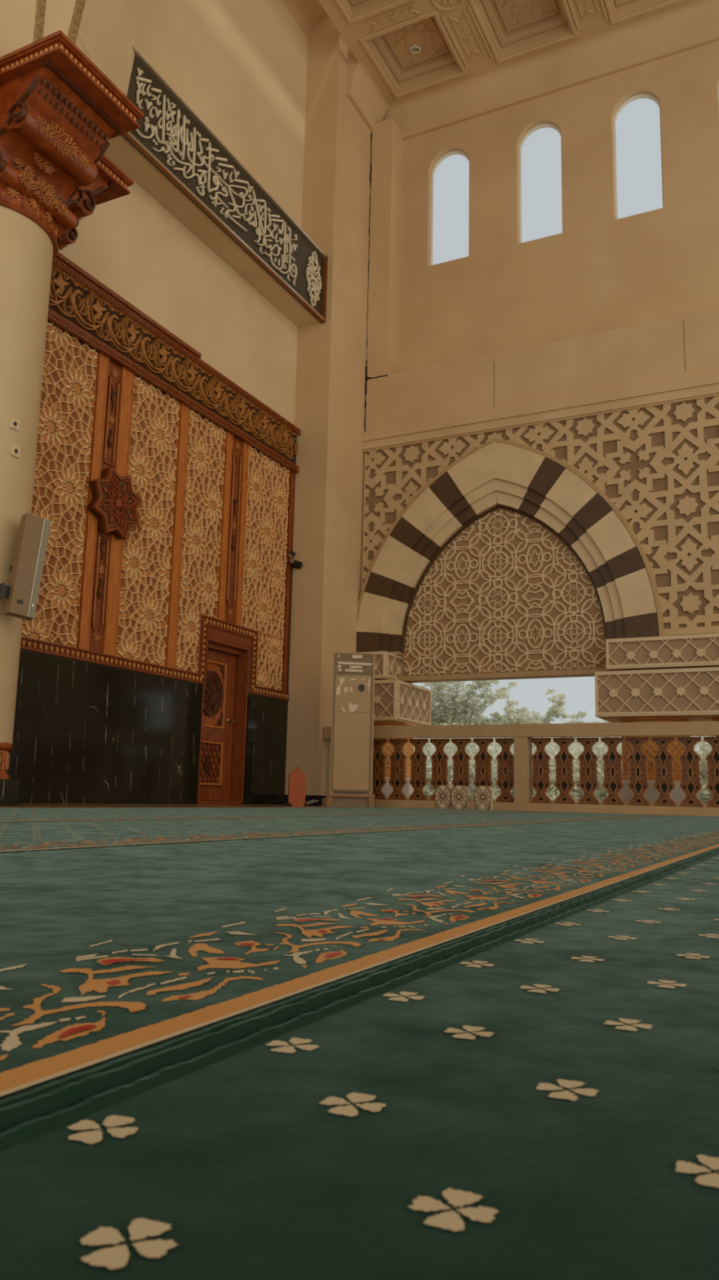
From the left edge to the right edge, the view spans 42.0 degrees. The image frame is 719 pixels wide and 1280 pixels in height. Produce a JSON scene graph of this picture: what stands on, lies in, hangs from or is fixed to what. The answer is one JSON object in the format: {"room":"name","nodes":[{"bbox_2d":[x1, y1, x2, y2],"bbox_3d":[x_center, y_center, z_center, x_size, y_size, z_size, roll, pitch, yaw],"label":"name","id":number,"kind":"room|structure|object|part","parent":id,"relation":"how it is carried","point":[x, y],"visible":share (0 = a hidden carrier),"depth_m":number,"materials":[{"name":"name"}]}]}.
{"room":"mosque","nodes":[
{"label":"mosque","id":0,"kind":"room"},
{"bbox_2d":[20,0,307,701],"bbox_3d":[-3.221,-4.715,10.581,0.350,12.912,9.287,-3,-11,26],"label":"wall","id":1,"kind":"structure","parent":0,"point":[240,66],"depth_m":13.02,"materials":[{"name":"beige paint"}]},
{"bbox_2d":[21,321,97,648],"bbox_3d":[-3.392,-1.718,9.426,0.047,3.388,1.858,-3,-11,26],"label":"wall screen","id":2,"kind":"object","parent":1,"relation":"attached to","point":[63,456],"visible":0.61,"depth_m":9.92,"materials":[{"name":"beige wood"}]},
{"bbox_2d":[76,352,109,650],"bbox_3d":[-2.938,-1.559,10.317,0.053,3.370,0.145,-3,-11,26],"label":"stile","id":3,"kind":"object","parent":1,"relation":"attached to","point":[98,428],"visible":0.83,"depth_m":10.27,"materials":[{"name":"brown wood"}]},
{"bbox_2d":[6,650,202,804],"bbox_3d":[-3.301,0.863,9.284,0.060,1.482,5.680,-3,-11,26],"label":"marble slab","id":4,"kind":"object","parent":1,"relation":"attached to","point":[83,732],"visible":1,"depth_m":10.19,"materials":[{"name":"black stone"}]},
{"bbox_2d":[88,360,121,653],"bbox_3d":[-2.849,-1.529,10.485,0.060,3.370,0.236,-3,-11,26],"label":"strip","id":5,"kind":"object","parent":1,"relation":"attached to","point":[108,455],"visible":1,"depth_m":10.44,"materials":[{"name":"red wood"}]},
{"bbox_3d":[-2.861,-0.598,10.325,0.020,1.169,0.176,-3,-11,26],"label":"raised frame","id":6,"kind":"part","parent":5,"relation":"part of","materials":[{"name":"red wood"}]},
{"bbox_3d":[-2.818,-2.486,10.639,0.020,1.038,0.176,-3,-11,26],"label":"raised frame","id":7,"kind":"part","parent":5,"relation":"part of","materials":[{"name":"red wood"}]},
{"bbox_2d":[87,466,142,540],"bbox_3d":[-2.743,-1.527,10.516,0.121,0.768,0.768,-3,-11,26],"label":"medallion","id":8,"kind":"object","parent":5,"relation":"attached to","point":[114,503],"visible":1,"depth_m":10.45,"materials":[{"name":"brown wood"}]},
{"bbox_2d":[102,367,134,656],"bbox_3d":[-2.755,-1.495,10.678,0.053,3.370,0.195,-3,-11,26],"label":"stile","id":9,"kind":"object","parent":1,"relation":"attached to","point":[124,423],"visible":0.67,"depth_m":10.62,"materials":[{"name":"brown wood"}]},
{"bbox_2d":[115,375,180,666],"bbox_3d":[-2.509,-1.408,11.168,0.047,3.388,0.893,-3,-11,26],"label":"wall screen","id":10,"kind":"object","parent":1,"relation":"attached to","point":[144,600],"visible":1,"depth_m":11.16,"materials":[{"name":"beige wood"}]},
{"bbox_2d":[20,614,289,701],"bbox_3d":[-2.794,-0.152,10.403,0.084,0.884,7.785,-3,-11,26],"label":"trim","id":11,"kind":"structure","parent":1,"relation":"attached to","point":[27,644],"depth_m":11.51,"materials":[{"name":"red wood"}]},
{"bbox_2d":[47,252,301,473],"bbox_3d":[-2.554,-3.475,11.213,0.150,0.740,7.186,-3,-11,26],"label":"carved frieze","id":12,"kind":"object","parent":1,"relation":"attached to","point":[81,305],"visible":0.88,"depth_m":11.40,"materials":[{"name":"red wood"}]},
{"bbox_2d":[164,403,189,668],"bbox_3d":[-2.267,-1.324,11.641,0.053,3.370,0.160,-3,-11,26],"label":"stile","id":13,"kind":"object","parent":1,"relation":"attached to","point":[183,433],"visible":0.95,"depth_m":11.61,"materials":[{"name":"brown wood"}]},
{"bbox_2d":[175,408,226,673],"bbox_3d":[-2.045,-1.245,12.085,0.047,3.388,0.833,-3,-11,26],"label":"wall screen","id":14,"kind":"object","parent":1,"relation":"attached to","point":[203,498],"visible":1,"depth_m":12.07,"materials":[{"name":"beige wood"}]},
{"bbox_2d":[104,135,319,327],"bbox_3d":[-2.848,-6.211,10.657,0.410,1.120,9.287,-3,-11,26],"label":"trim","id":15,"kind":"structure","parent":1,"relation":"attached to","point":[120,152],"depth_m":12.19,"materials":[{"name":"beige paint"}]},
{"bbox_2d":[196,626,251,804],"bbox_3d":[-1.877,1.009,12.379,0.265,2.272,1.110,-3,-11,26],"label":"door","id":16,"kind":"structure","parent":1,"relation":"in","point":[221,768],"depth_m":12.57,"materials":[{"name":"red wood"}]},
{"bbox_3d":[-1.989,1.607,12.227,0.035,0.519,0.550,-3,-11,26],"label":"lattice panel","id":17,"kind":"part","parent":16,"relation":"part of","materials":[{"name":"red wood"}]},
{"bbox_3d":[-1.979,0.712,12.381,0.012,0.850,0.590,-3,-11,26],"label":"panel","id":18,"kind":"part","parent":16,"relation":"part of","materials":[{"name":"brown wood"}]},
{"bbox_3d":[-1.963,1.081,12.308,0.026,1.630,0.620,-3,-11,26],"label":"panel moulding","id":19,"kind":"part","parent":16,"relation":"part of","materials":[{"name":"brown wood"}]},
{"bbox_2d":[120,45,328,323],"bbox_3d":[-1.752,-5.887,12.256,0.095,1.125,5.384,-3,-11,26],"label":"calligraphy panel","id":20,"kind":"object","parent":1,"relation":"attached to","point":[170,135],"visible":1,"depth_m":12.18,"materials":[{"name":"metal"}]},
{"bbox_2d":[217,431,233,621],"bbox_3d":[-1.814,-1.543,12.579,0.053,2.610,0.130,-3,-11,26],"label":"stile","id":21,"kind":"object","parent":1,"relation":"attached to","point":[228,441],"visible":0.95,"depth_m":12.56,"materials":[{"name":"brown wood"}]},
{"bbox_2d":[224,436,243,624],"bbox_3d":[-1.719,-1.511,12.758,0.060,2.610,0.274,-3,-11,26],"label":"strip","id":22,"kind":"object","parent":1,"relation":"attached to","point":[237,455],"visible":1,"depth_m":12.75,"materials":[{"name":"red wood"}]},
{"bbox_2d":[235,441,248,626],"bbox_3d":[-1.634,-1.480,12.934,0.053,2.610,0.115,-3,-11,26],"label":"stile","id":23,"kind":"object","parent":1,"relation":"attached to","point":[245,446],"visible":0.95,"depth_m":12.91,"materials":[{"name":"brown wood"}]},
{"bbox_2d":[240,693,288,804],"bbox_3d":[-1.324,1.557,13.185,0.060,1.482,1.036,-3,-11,26],"label":"marble slab","id":24,"kind":"object","parent":1,"relation":"attached to","point":[265,755],"visible":0.79,"depth_m":13.13,"materials":[{"name":"black stone"}]},
{"bbox_2d":[240,444,289,639],"bbox_3d":[-1.354,-1.380,13.493,0.047,2.628,1.148,-3,-11,26],"label":"wall screen","id":25,"kind":"object","parent":1,"relation":"attached to","point":[263,606],"visible":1,"depth_m":13.47,"materials":[{"name":"beige wood"}]},
{"bbox_2d":[256,632,283,690],"bbox_3d":[-1.305,0.317,13.387,0.047,0.768,0.758,-3,-11,26],"label":"wall screen","id":26,"kind":"object","parent":1,"relation":"attached to","point":[270,649],"visible":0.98,"depth_m":13.40,"materials":[{"name":"beige wood"}]},
{"bbox_2d":[281,471,295,692],"bbox_3d":[-1.069,-0.903,14.004,0.053,3.370,0.135,-3,-11,26],"label":"stile","id":27,"kind":"object","parent":1,"relation":"attached to","point":[292,475],"visible":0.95,"depth_m":13.97,"materials":[{"name":"red wood"}]},
{"bbox_2d":[284,15,370,798],"bbox_3d":[-0.343,-3.814,15.602,0.945,12.912,2.413,-3,-11,26],"label":"pillar","id":28,"kind":"structure","parent":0,"point":[330,407],"depth_m":14.58,"materials":[{"name":"beige paint"}]},
{"bbox_2d":[288,551,302,568],"bbox_3d":[-0.957,-1.193,14.025,0.247,0.276,0.135,1,-9,0],"label":"security camera","id":29,"kind":"object","parent":28,"relation":"attached to","point":[296,564],"visible":1,"depth_m":13.98,"materials":[{"name":"black plastic"}]},
{"bbox_2d":[287,567,293,699],"bbox_3d":[-1.028,-0.114,13.899,0.031,2.001,0.019,-3,-11,26],"label":"cable","id":30,"kind":"object","parent":29,"relation":"hanging from","point":[292,567],"visible":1,"depth_m":13.88,"materials":[{"name":"black plastic"}]},
{"bbox_2d":[284,794,326,804],"bbox_3d":[-0.810,2.304,13.506,0.615,0.137,0.260,-3,-11,26],"label":"baseboard","id":31,"kind":"structure","parent":28,"relation":"attached to","point":[286,796],"depth_m":13.44,"materials":[{"name":"black stone"}]},
{"bbox_2d":[0,803,702,816],"bbox_3d":[1.511,1.243,5.824,12.600,0.188,20.000,-3,-11,26],"label":"floor","id":32,"kind":"structure","parent":0,"point":[21,805],"depth_m":9.53,"materials":[{"name":"brown tile"}]},
{"bbox_2d":[0,30,143,805],"bbox_3d":[-3.412,-1.758,8.206,2.500,6.292,2.500,-3,-11,26],"label":"round column","id":33,"kind":"structure","parent":32,"relation":"on","point":[60,113],"depth_m":8.09,"materials":[{"name":"beige stone"}]},
{"bbox_2d":[8,417,19,431],"bbox_3d":[-2.921,-1.828,7.938,0.023,0.090,0.090,-4,-11,29],"label":"wall socket","id":34,"kind":"object","parent":33,"relation":"attached to","point":[14,423],"visible":1,"depth_m":7.93,"materials":[{"name":"beige paint"}]},
{"bbox_2d":[10,444,20,457],"bbox_3d":[-2.910,-1.596,7.930,0.024,0.090,0.090,-3,-11,26],"label":"wall socket","id":35,"kind":"object","parent":33,"relation":"attached to","point":[15,451],"visible":1,"depth_m":7.92,"materials":[{"name":"beige paint"}]},
{"bbox_2d":[0,512,51,620],"bbox_3d":[-2.804,-0.605,7.771,0.358,0.881,0.276,10,-13,-42],"label":"speaker","id":36,"kind":"object","parent":33,"relation":"attached to","point":[21,594],"visible":1,"depth_m":7.69},
{"bbox_3d":[-2.719,-0.300,7.627,0.142,0.045,0.009,9,-12,-39],"label":"rating plate","id":37,"kind":"part","parent":36,"relation":"part of","materials":[{"name":"black plastic"}]},
{"bbox_2d":[22,518,51,620],"bbox_3d":[-2.686,-0.590,7.794,0.123,0.865,0.191,-3,-11,26],"label":"grille","id":38,"kind":"object","parent":36,"relation":"attached to","point":[38,529],"depth_m":7.74,"materials":[{"name":"grey metal"}]},
{"bbox_2d":[0,0,147,96],"bbox_3d":[-2.790,-8.105,9.733,0.707,6.769,4.116,-3,-11,26],"label":"arch","id":39,"kind":"object","parent":33,"relation":"on","point":[106,32],"visible":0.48,"depth_m":9.24,"materials":[{"name":"beige paint"}]},
{"bbox_2d":[0,807,559,822],"bbox_3d":[-1.208,1.145,6.226,2.150,0.014,11.450,-3,-11,26],"label":"carpet runner","id":40,"kind":"object","parent":32,"relation":"on","point":[7,815],"visible":0.96,"depth_m":6.20,"materials":[{"name":"green carpet"}]},
{"bbox_2d":[435,784,451,808],"bbox_3d":[1.011,1.878,11.223,0.203,0.293,0.075,-3,-11,26],"label":"divider","id":41,"kind":"object","parent":40,"relation":"on","point":[442,792],"visible":1,"depth_m":11.19,"materials":[{"name":"beige wood"}]},
{"bbox_2d":[450,784,468,809],"bbox_3d":[1.192,1.867,11.133,0.203,0.293,0.075,-3,-11,26],"label":"divider","id":42,"kind":"object","parent":40,"relation":"on","point":[459,793],"visible":0.99,"depth_m":11.10,"materials":[{"name":"beige wood"}]},
{"bbox_2d":[475,785,492,810],"bbox_3d":[1.458,1.851,11.001,0.198,0.293,0.075,-3,-11,26],"label":"divider","id":43,"kind":"object","parent":40,"relation":"on","point":[483,793],"visible":1,"depth_m":10.97,"materials":[{"name":"beige wood"}]},
{"bbox_2d":[284,766,309,806],"bbox_3d":[-0.770,1.801,11.546,0.270,0.487,0.180,9,-12,-41],"label":"divider","id":44,"kind":"object","parent":32,"relation":"on","point":[297,779],"visible":0.98,"depth_m":11.53,"materials":[{"name":"brown wood"}]},
{"bbox_2d":[305,799,318,804],"bbox_3d":[-0.702,2.112,12.374,0.326,0.146,0.564,1,-9,0],"label":"loose cable","id":45,"kind":"object","parent":32,"relation":"on","point":[313,799],"visible":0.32,"depth_m":12.25,"materials":[{"name":"grey plastic"}]},
{"bbox_2d":[305,795,321,805],"bbox_3d":[-0.645,2.197,12.831,0.220,0.132,0.120,-3,-11,26],"label":"adapter","id":46,"kind":"object","parent":32,"relation":"on","point":[318,802],"visible":0.82,"depth_m":12.77,"materials":[{"name":"plastic"}]},
{"bbox_2d":[0,812,672,853],"bbox_3d":[0.345,1.052,5.456,1.319,0.014,11.450,-3,-11,26],"label":"carpet runner","id":47,"kind":"object","parent":32,"relation":"on","point":[15,837],"visible":0.96,"depth_m":3.56,"materials":[{"name":"green carpet"}]},
{"bbox_2d":[326,793,375,807],"bbox_3d":[-0.118,2.129,12.452,0.637,0.167,0.400,1,-9,0],"label":"wooden stand","id":48,"kind":"object","parent":32,"relation":"on","point":[333,799],"visible":0.99,"depth_m":12.29,"materials":[{"name":"brown wood"}]},
{"bbox_3d":[-0.391,2.116,12.294,0.071,0.127,0.070,1,-9,0],"label":"leg","id":49,"kind":"part","parent":48,"relation":"part of","materials":[{"name":"brown wood"}]},
{"bbox_2d":[329,651,375,794],"bbox_3d":[-0.093,1.117,12.610,0.562,1.878,0.360,1,-9,0],"label":"air conditioner","id":50,"kind":"object","parent":48,"relation":"on","point":[351,771],"visible":1,"depth_m":12.45,"materials":[{"name":"plastic"}]},
{"bbox_3d":[0.028,0.637,12.519,0.083,0.094,0.020,1,-9,0],"label":"control knob","id":51,"kind":"part","parent":50,"relation":"part of","materials":[{"name":"black plastic"}]},
{"bbox_3d":[0.157,2.129,12.297,0.071,0.127,0.070,1,-9,0],"label":"leg","id":52,"kind":"part","parent":48,"relation":"part of","materials":[{"name":"brown wood"}]},
{"bbox_2d":[0,852,718,1279],"bbox_3d":[2.648,0.913,4.313,1.389,0.016,11.450,-3,-11,26],"label":"carpet runner","id":53,"kind":"object","parent":32,"relation":"on","point":[540,1100],"visible":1,"depth_m":0.36,"materials":[{"name":"green carpet"}]},
{"bbox_2d":[0,815,718,1133],"bbox_3d":[1.481,0.982,4.892,1.219,0.019,11.450,-3,-11,26],"label":"carpet runner","id":54,"kind":"object","parent":32,"relation":"on","point":[120,966],"visible":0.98,"depth_m":0.96,"materials":[{"name":"green carpet"}]},
{"bbox_2d":[372,721,417,799],"bbox_3d":[0.382,1.926,14.505,1.035,1.262,1.035,-3,-11,26],"label":"column","id":55,"kind":"structure","parent":32,"relation":"on","point":[388,748],"depth_m":14.13,"materials":[{"name":"white paint"}]},
{"bbox_2d":[373,679,431,725],"bbox_3d":[0.469,1.005,14.615,0.865,0.605,1.316,-3,-11,26],"label":"block","id":56,"kind":"object","parent":55,"relation":"on","point":[396,700],"visible":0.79,"depth_m":14.06,"materials":[{"name":"beige paint"}]},
{"bbox_2d":[366,650,413,684],"bbox_3d":[0.331,0.458,14.623,0.670,0.410,0.996,-3,-11,26],"label":"block","id":57,"kind":"object","parent":56,"relation":"on","point":[388,665],"visible":0.44,"depth_m":14.15,"materials":[{"name":"beige paint"}]},
{"bbox_2d":[322,720,718,816],"bbox_3d":[3.786,1.565,11.429,9.540,1.117,0.232,-3,-11,26],"label":"balustrade","id":58,"kind":"object","parent":32,"relation":"on","point":[518,775],"visible":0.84,"depth_m":12.01,"materials":[{"name":"paint"}]},
{"bbox_3d":[3.778,2.067,11.351,9.540,0.102,0.220,-3,-11,26],"label":"rail","id":59,"kind":"part","parent":58,"relation":"part of","materials":[{"name":"paint"}]},
{"bbox_3d":[3.797,1.097,11.507,9.540,0.167,0.232,-3,-11,26],"label":"rail","id":60,"kind":"part","parent":58,"relation":"part of","materials":[{"name":"paint"}]},
{"bbox_3d":[2.138,1.696,12.248,0.180,0.870,0.220,-3,-11,26],"label":"post","id":61,"kind":"part","parent":58,"relation":"part of","materials":[{"name":"paint"}]},
{"bbox_2d":[617,716,699,806],"bbox_3d":[4.022,1.708,12.698,1.035,1.262,1.035,-3,-11,26],"label":"column","id":62,"kind":"structure","parent":32,"relation":"on","point":[650,748],"depth_m":12.36,"materials":[{"name":"white paint"}]},
{"bbox_3d":[4.027,1.500,12.733,0.961,0.840,0.961,-3,-11,26],"label":"timber casing","id":63,"kind":"part","parent":62,"relation":"part of","materials":[{"name":"brown wood"}]},
{"bbox_2d":[595,666,718,722],"bbox_3d":[6.083,0.669,11.829,5.890,0.605,1.316,-3,-11,26],"label":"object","id":64,"kind":"object","parent":62,"relation":"on","point":[691,693],"visible":0.99,"depth_m":12.23,"materials":[{"name":"beige paint"}]},
{"bbox_2d":[605,632,718,671],"bbox_3d":[6.100,0.113,11.761,5.740,0.410,0.996,-3,-11,26],"label":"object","id":65,"kind":"object","parent":64,"relation":"on","point":[689,651],"visible":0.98,"depth_m":12.29,"materials":[{"name":"beige paint"}]},
{"bbox_2d":[709,716,718,799],"bbox_3d":[5.105,1.643,12.161,1.035,1.262,1.035,-3,-11,26],"label":"column","id":66,"kind":"structure","parent":32,"relation":"on","point":[717,717],"depth_m":12.20,"materials":[{"name":"white paint"}]},
{"bbox_3d":[5.109,1.435,12.196,0.961,0.840,0.961,-3,-11,26],"label":"timber casing","id":67,"kind":"part","parent":66,"relation":"part of","materials":[{"name":"beige wood"}]},
{"bbox_2d":[280,0,718,141],"bbox_3d":[2.414,-11.277,5.663,15.500,1.530,18.600,-3,-11,26],"label":"ceiling","id":68,"kind":"structure","parent":0,"point":[476,58],"depth_m":14.98,"materials":[{"name":"beige paint"}]},
{"bbox_2d":[410,44,421,53],"bbox_3d":[0.925,-9.749,15.477,0.180,0.030,0.180,-3,-11,26],"label":"recessed light","id":69,"kind":"object","parent":68,"relation":"in","point":[418,50],"visible":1,"depth_m":15.47,"materials":[{"name":"white paint"}]},
{"bbox_3d":[3.091,-9.867,13.492,6.831,0.351,2.621,-3,-11,26],"label":"coffer moulding","id":70,"kind":"part","parent":68,"relation":"part of","materials":[{"name":"beige paint"}]},
{"bbox_2d":[361,40,718,656],"bbox_3d":[4.573,-4.894,13.658,9.820,10.000,0.621,-3,-11,26],"label":"wall","id":71,"kind":"structure","parent":0,"point":[603,273],"depth_m":14.74,"materials":[{"name":"beige paint"}]},
{"bbox_2d":[430,151,469,266],"bbox_3d":[1.560,-7.338,15.941,0.765,2.135,0.050,-3,-11,26],"label":"window","id":72,"kind":"structure","parent":71,"relation":"in","point":[450,175],"depth_m":15.96,"materials":[{"name":"clear glass"}]},
{"bbox_2d":[398,507,608,683],"bbox_3d":[2.106,-0.735,14.002,3.175,2.639,0.280,-3,-11,26],"label":"screen","id":73,"kind":"object","parent":71,"relation":"attached to","point":[507,597],"visible":0.99,"depth_m":13.92,"materials":[{"name":"paint"}]},
{"bbox_3d":[2.070,0.532,13.795,3.160,0.070,0.280,-3,-11,26],"label":"rail","id":74,"kind":"part","parent":73,"relation":"part of","materials":[{"name":"paint"}]},
{"bbox_2d":[355,438,664,652],"bbox_3d":[2.066,-1.475,14.006,4.720,3.169,0.260,-3,-11,26],"label":"arch","id":75,"kind":"object","parent":71,"relation":"attached to","point":[531,482],"visible":0.98,"depth_m":13.96,"materials":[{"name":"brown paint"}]},
{"bbox_2d":[360,373,718,453],"bbox_3d":[4.413,-3.462,13.096,9.760,0.295,0.130,-3,-11,26],"label":"trim","id":76,"kind":"structure","parent":71,"relation":"attached to","point":[693,388],"depth_m":13.85,"materials":[{"name":"beige paint"}]},
{"bbox_2d":[518,123,562,244],"bbox_3d":[2.958,-7.422,15.247,0.768,2.135,0.050,-3,-11,26],"label":"window","id":77,"kind":"structure","parent":71,"relation":"in","point":[540,151],"depth_m":15.26,"materials":[{"name":"clear glass"}]},
{"bbox_2d":[361,395,718,635],"bbox_3d":[4.365,-1.709,12.855,9.620,3.355,0.046,-3,-11,26],"label":"relief panel","id":78,"kind":"object","parent":71,"relation":"attached to","point":[659,466],"visible":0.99,"depth_m":13.10,"materials":[{"name":"beige stone"}]},
{"bbox_2d":[613,93,664,219],"bbox_3d":[4.336,-7.504,14.563,0.773,2.135,0.051,-3,-11,26],"label":"window","id":79,"kind":"structure","parent":71,"relation":"in","point":[637,123],"depth_m":14.57,"materials":[{"name":"clear glass"}]},
{"bbox_3d":[14.240,9.249,50.108,140.000,0.300,76.100,-3,-11,26],"label":"ground","id":80,"kind":"structure","parent":0,"visible":0},
{"bbox_2d":[413,722,511,801],"bbox_3d":[2.103,2.770,19.422,2.501,2.158,2.504,-3,-11,26],"label":"shrub","id":81,"kind":"object","parent":80,"relation":"on","point":[450,750],"visible":0.17,"depth_m":18.96,"materials":[{"name":"green plant"}]},
{"bbox_2d":[416,680,519,740],"bbox_3d":[2.433,2.478,25.434,3.984,4.437,1.270,-3,-11,26],"label":"tree","id":82,"kind":"object","parent":80,"relation":"on","point":[447,715],"visible":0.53,"depth_m":25.24,"materials":[{"name":"green plant"}]},
{"bbox_2d":[471,737,582,803],"bbox_3d":[3.316,2.656,18.045,2.281,1.931,2.236,-3,-11,26],"label":"shrub","id":83,"kind":"object","parent":80,"relation":"on","point":[553,792],"visible":0.13,"depth_m":17.62,"materials":[{"name":"green plant"}]},
{"bbox_2d":[475,688,604,751],"bbox_3d":[4.904,2.969,24.798,4.020,3.373,1.214,-2,-10,18],"label":"tree","id":84,"kind":"object","parent":80,"relation":"on","point":[553,711],"visible":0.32,"depth_m":24.89,"materials":[{"name":"green plant"}]},
{"bbox_2d":[413,722,711,798],"bbox_3d":[3.818,3.365,23.548,24.221,2.701,3.079,-3,-11,26],"label":"clipped hedge","id":85,"kind":"object","parent":80,"relation":"on","point":[576,744],"visible":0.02,"depth_m":22.93,"materials":[{"name":"green plant"}]},
{"bbox_2d":[566,720,621,755],"bbox_3d":[6.376,3.342,24.521,2.774,2.614,1.153,-6,-12,39],"label":"tree","id":86,"kind":"object","parent":80,"relation":"on","point":[604,721],"visible":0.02,"depth_m":24.55,"materials":[{"name":"green plant"}]},
{"bbox_2d":[570,736,622,804],"bbox_3d":[5.097,2.670,18.079,2.456,2.035,2.520,-3,-11,26],"label":"shrub","id":87,"kind":"object","parent":80,"relation":"on","point":[601,793],"visible":0.06,"depth_m":17.68,"materials":[{"name":"green plant"}]},
{"bbox_2d":[691,735,715,807],"bbox_3d":[6.170,2.470,16.430,2.257,1.942,2.282,-3,-11,26],"label":"shrub","id":88,"kind":"object","parent":80,"relation":"on","point":[704,794],"visible":0.12,"depth_m":15.97,"materials":[{"name":"green plant"}]}
]}

